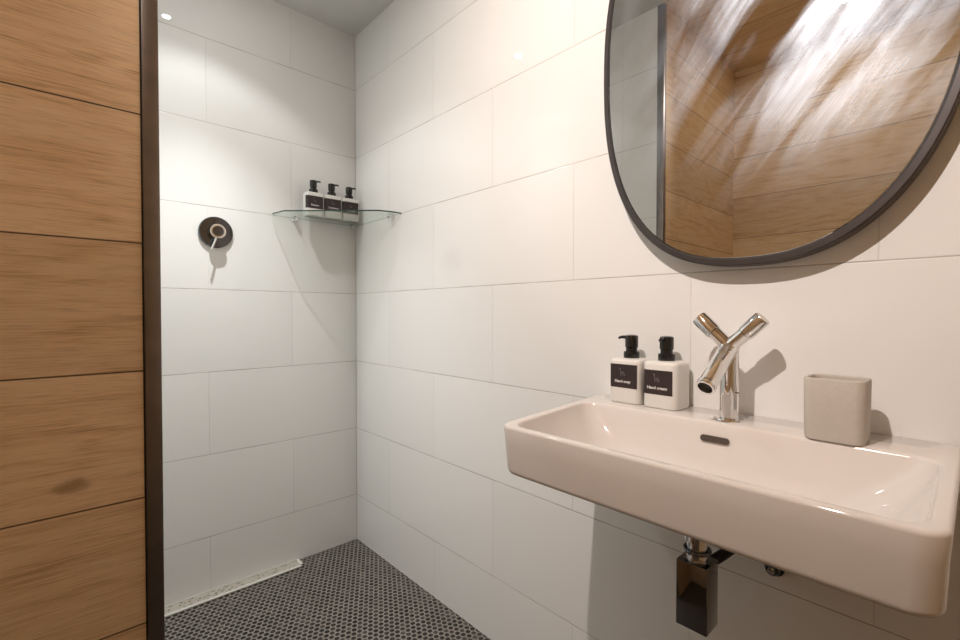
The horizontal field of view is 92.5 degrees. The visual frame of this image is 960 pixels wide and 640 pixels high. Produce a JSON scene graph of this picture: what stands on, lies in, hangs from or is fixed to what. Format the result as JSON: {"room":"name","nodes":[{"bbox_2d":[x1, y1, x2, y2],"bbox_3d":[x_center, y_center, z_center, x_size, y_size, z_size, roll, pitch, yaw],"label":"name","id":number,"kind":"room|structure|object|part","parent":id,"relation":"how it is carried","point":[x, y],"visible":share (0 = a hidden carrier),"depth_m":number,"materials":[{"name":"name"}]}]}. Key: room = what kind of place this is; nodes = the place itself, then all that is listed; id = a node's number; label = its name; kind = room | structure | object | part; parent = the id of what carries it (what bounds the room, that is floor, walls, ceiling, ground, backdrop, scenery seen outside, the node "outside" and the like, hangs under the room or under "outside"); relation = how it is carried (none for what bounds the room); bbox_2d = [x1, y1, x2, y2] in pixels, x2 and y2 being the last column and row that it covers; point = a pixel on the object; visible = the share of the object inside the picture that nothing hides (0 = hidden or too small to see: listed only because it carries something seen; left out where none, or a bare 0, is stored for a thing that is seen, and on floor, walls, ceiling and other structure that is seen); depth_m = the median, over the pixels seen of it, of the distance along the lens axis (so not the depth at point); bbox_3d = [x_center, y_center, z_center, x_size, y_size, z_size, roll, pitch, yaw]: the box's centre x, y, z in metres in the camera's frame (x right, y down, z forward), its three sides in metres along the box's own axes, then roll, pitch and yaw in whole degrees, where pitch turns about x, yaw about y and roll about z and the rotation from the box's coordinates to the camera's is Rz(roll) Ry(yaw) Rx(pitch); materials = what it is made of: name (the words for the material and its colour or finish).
{"room":"bathroom","nodes":[
{"label":"bathroom","id":0,"kind":"room"},
{"bbox_2d":[0,0,145,639],"bbox_3d":[-1.163,-0.115,0.861,0.771,2.239,1.130,-1,1,-43],"label":"wall","id":1,"kind":"structure","parent":0,"point":[72,486],"depth_m":0.64,"materials":[{"name":"brown wood"}]},
{"bbox_2d":[139,0,147,639],"bbox_3d":[-0.510,-0.112,0.694,0.002,2.238,0.002,-1,1,-43],"label":"trim","id":2,"kind":"structure","parent":1,"relation":"attached to","point":[139,0],"depth_m":0.69,"materials":[{"name":"black metal"}]},
{"bbox_2d":[141,0,164,639],"bbox_3d":[-0.508,-0.112,0.709,0.021,2.238,0.028,-1,1,-43],"label":"trim","id":3,"kind":"structure","parent":1,"relation":"attached to","point":[150,162],"depth_m":0.70,"materials":[{"name":"brown metal"}]},
{"bbox_2d":[158,0,355,606],"bbox_3d":[-0.908,-0.130,1.795,0.869,2.239,0.100,-1,1,-43],"label":"wall","id":4,"kind":"structure","parent":0,"point":[257,100],"depth_m":1.76,"materials":[{"name":"white tile"}]},
{"bbox_2d":[198,217,232,248],"bbox_3d":[-0.949,-0.313,1.658,0.113,0.124,0.046,-1,1,-43],"label":"shower mixer","id":5,"kind":"object","parent":4,"relation":"attached to","point":[215,232],"visible":1,"depth_m":1.65,"materials":[{"name":"silver metal"}]},
{"bbox_3d":[-0.946,-0.318,1.654,0.051,0.051,0.030,-1,1,-43],"label":"knob","id":6,"kind":"part","parent":5,"relation":"part of","materials":[{"name":"silver metal"}]},
{"bbox_2d":[354,37,356,538],"bbox_3d":[-0.554,-0.134,2.051,0.003,2.239,0.003,-1,1,-43],"label":"trim","id":7,"kind":"structure","parent":4,"relation":"attached to","point":[354,37],"depth_m":2.05,"materials":[{"name":"white plastic"}]},
{"bbox_2d":[165,539,490,639],"bbox_3d":[-0.329,1.049,0.615,1.840,0.080,2.650,-1,1,-43],"label":"floor","id":8,"kind":"structure","parent":0,"point":[345,591],"depth_m":1.58,"materials":[{"name":"tile"}]},
{"bbox_2d":[164,559,304,617],"bbox_3d":[-0.950,0.989,1.665,0.607,0.006,0.062,-1,1,-43],"label":"shower drain","id":9,"kind":"object","parent":8,"relation":"on","point":[202,598],"visible":0.73,"depth_m":1.69,"materials":[{"name":"silver metal"}]},
{"bbox_2d":[272,0,393,36],"bbox_3d":[-0.843,-1.279,1.137,1.840,0.080,1.130,-1,1,-43],"label":"ceiling","id":10,"kind":"structure","parent":0,"point":[351,17],"depth_m":1.86,"materials":[{"name":"paint"}]},
{"bbox_2d":[355,0,959,639],"bbox_3d":[0.312,-0.120,1.185,0.100,2.239,2.650,-1,1,-43],"label":"wall","id":11,"kind":"structure","parent":0,"point":[509,275],"depth_m":1.26,"materials":[{"name":"white tile"}]},
{"bbox_2d":[272,210,400,229],"bbox_3d":[-0.562,-0.407,1.786,0.366,0.022,0.374,-1,1,-43],"label":"glass shelf","id":12,"kind":"object","parent":11,"relation":"attached to","point":[389,217],"visible":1,"depth_m":1.73,"materials":[{"name":"clear glass"}]},
{"bbox_2d":[303,180,323,218],"bbox_3d":[-0.673,-0.490,1.856,0.073,0.148,0.051,-1,1,-41],"label":"pump bottle","id":13,"kind":"object","parent":12,"relation":"on","point":[312,200],"visible":1,"depth_m":1.84,"materials":[{"name":"white plastic"}]},
{"bbox_2d":[322,183,341,220],"bbox_3d":[-0.616,-0.491,1.908,0.073,0.148,0.051,-1,1,-41],"label":"pump bottle","id":14,"kind":"object","parent":12,"relation":"on","point":[331,201],"visible":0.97,"depth_m":1.89,"materials":[{"name":"white plastic"}]},
{"bbox_3d":[-0.562,-0.412,1.786,0.365,0.006,0.373,-1,1,-43],"label":"glass plate","id":15,"kind":"part","parent":12,"relation":"part of","materials":[{"name":"clear glass"}]},
{"bbox_2d":[340,187,358,223],"bbox_3d":[-0.559,-0.492,1.961,0.073,0.148,0.051,-1,1,-41],"label":"pump bottle","id":16,"kind":"object","parent":12,"relation":"on","point":[348,203],"visible":0.81,"depth_m":1.95,"materials":[{"name":"white plastic"}]},
{"bbox_2d":[504,394,959,617],"bbox_3d":[0.356,0.243,0.763,0.412,0.118,0.609,-1,1,-43],"label":"basin","id":17,"kind":"object","parent":11,"relation":"attached to","point":[875,522],"visible":1,"depth_m":0.63,"materials":[{"name":"white ceramic"}]},
{"bbox_2d":[611,335,651,404],"bbox_3d":[0.335,0.106,1.018,0.068,0.148,0.073,-1,1,-43],"label":"pump bottle","id":18,"kind":"object","parent":17,"relation":"on","point":[627,372],"visible":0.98,"depth_m":0.99,"materials":[{"name":"white plastic"}]},
{"bbox_2d":[644,336,688,410],"bbox_3d":[0.389,0.107,0.959,0.068,0.148,0.073,-1,1,-43],"label":"pump bottle","id":19,"kind":"object","parent":17,"relation":"on","point":[666,379],"visible":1,"depth_m":0.94,"materials":[{"name":"white plastic"}]},
{"bbox_2d":[676,536,734,636],"bbox_3d":[0.437,0.408,0.826,0.218,0.214,0.064,-1,1,-37],"label":"trap","id":20,"kind":"object","parent":17,"relation":"attached to","point":[697,567],"visible":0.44,"depth_m":0.76,"materials":[{"name":"silver metal"}]},
{"bbox_2d":[693,312,769,422],"bbox_3d":[0.449,0.085,0.823,0.119,0.197,0.118,0,1,21],"label":"tap","id":21,"kind":"object","parent":17,"relation":"on","point":[723,368],"visible":1,"depth_m":0.83,"materials":[{"name":"silver metal"}]},
{"bbox_3d":[0.449,0.038,0.850,0.026,0.047,0.048,-1,1,-43],"label":"handle","id":22,"kind":"part","parent":21,"relation":"part of","materials":[{"name":"silver metal"}]},
{"bbox_3d":[0.430,0.079,0.824,0.099,0.087,0.032,-1,1,-36],"label":"spout","id":23,"kind":"part","parent":21,"relation":"part of","materials":[{"name":"silver metal"}]},
{"bbox_3d":[0.458,0.181,0.846,0.051,0.004,0.051,-1,1,-43],"label":"plate","id":24,"kind":"part","parent":21,"relation":"part of","materials":[{"name":"silver metal"}]},
{"bbox_3d":[0.464,0.038,0.834,0.026,0.047,0.048,-1,1,-43],"label":"handle","id":25,"kind":"part","parent":21,"relation":"part of","materials":[{"name":"silver metal"}]},
{"bbox_2d":[804,374,871,445],"bbox_3d":[0.557,0.137,0.717,0.069,0.096,0.078,-1,1,-43],"label":"toothbrush holder","id":26,"kind":"object","parent":17,"relation":"on","point":[837,408],"visible":1,"depth_m":0.69,"materials":[{"name":"ceramic"}]},
{"bbox_2d":[764,564,784,576],"bbox_3d":[0.542,0.461,0.850,0.025,0.033,0.033,-1,1,-43],"label":"cap","id":27,"kind":"object","parent":11,"relation":"attached to","point":[772,571],"visible":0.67,"depth_m":0.84,"materials":[{"name":"silver metal"}]},
{"bbox_2d":[604,0,959,266],"bbox_3d":[0.506,-0.556,0.861,0.040,0.906,0.604,-1,1,-43],"label":"wall mirror","id":28,"kind":"object","parent":11,"relation":"attached to","point":[740,133],"visible":1,"depth_m":0.82,"materials":[{"name":"mirror"}]}
]}

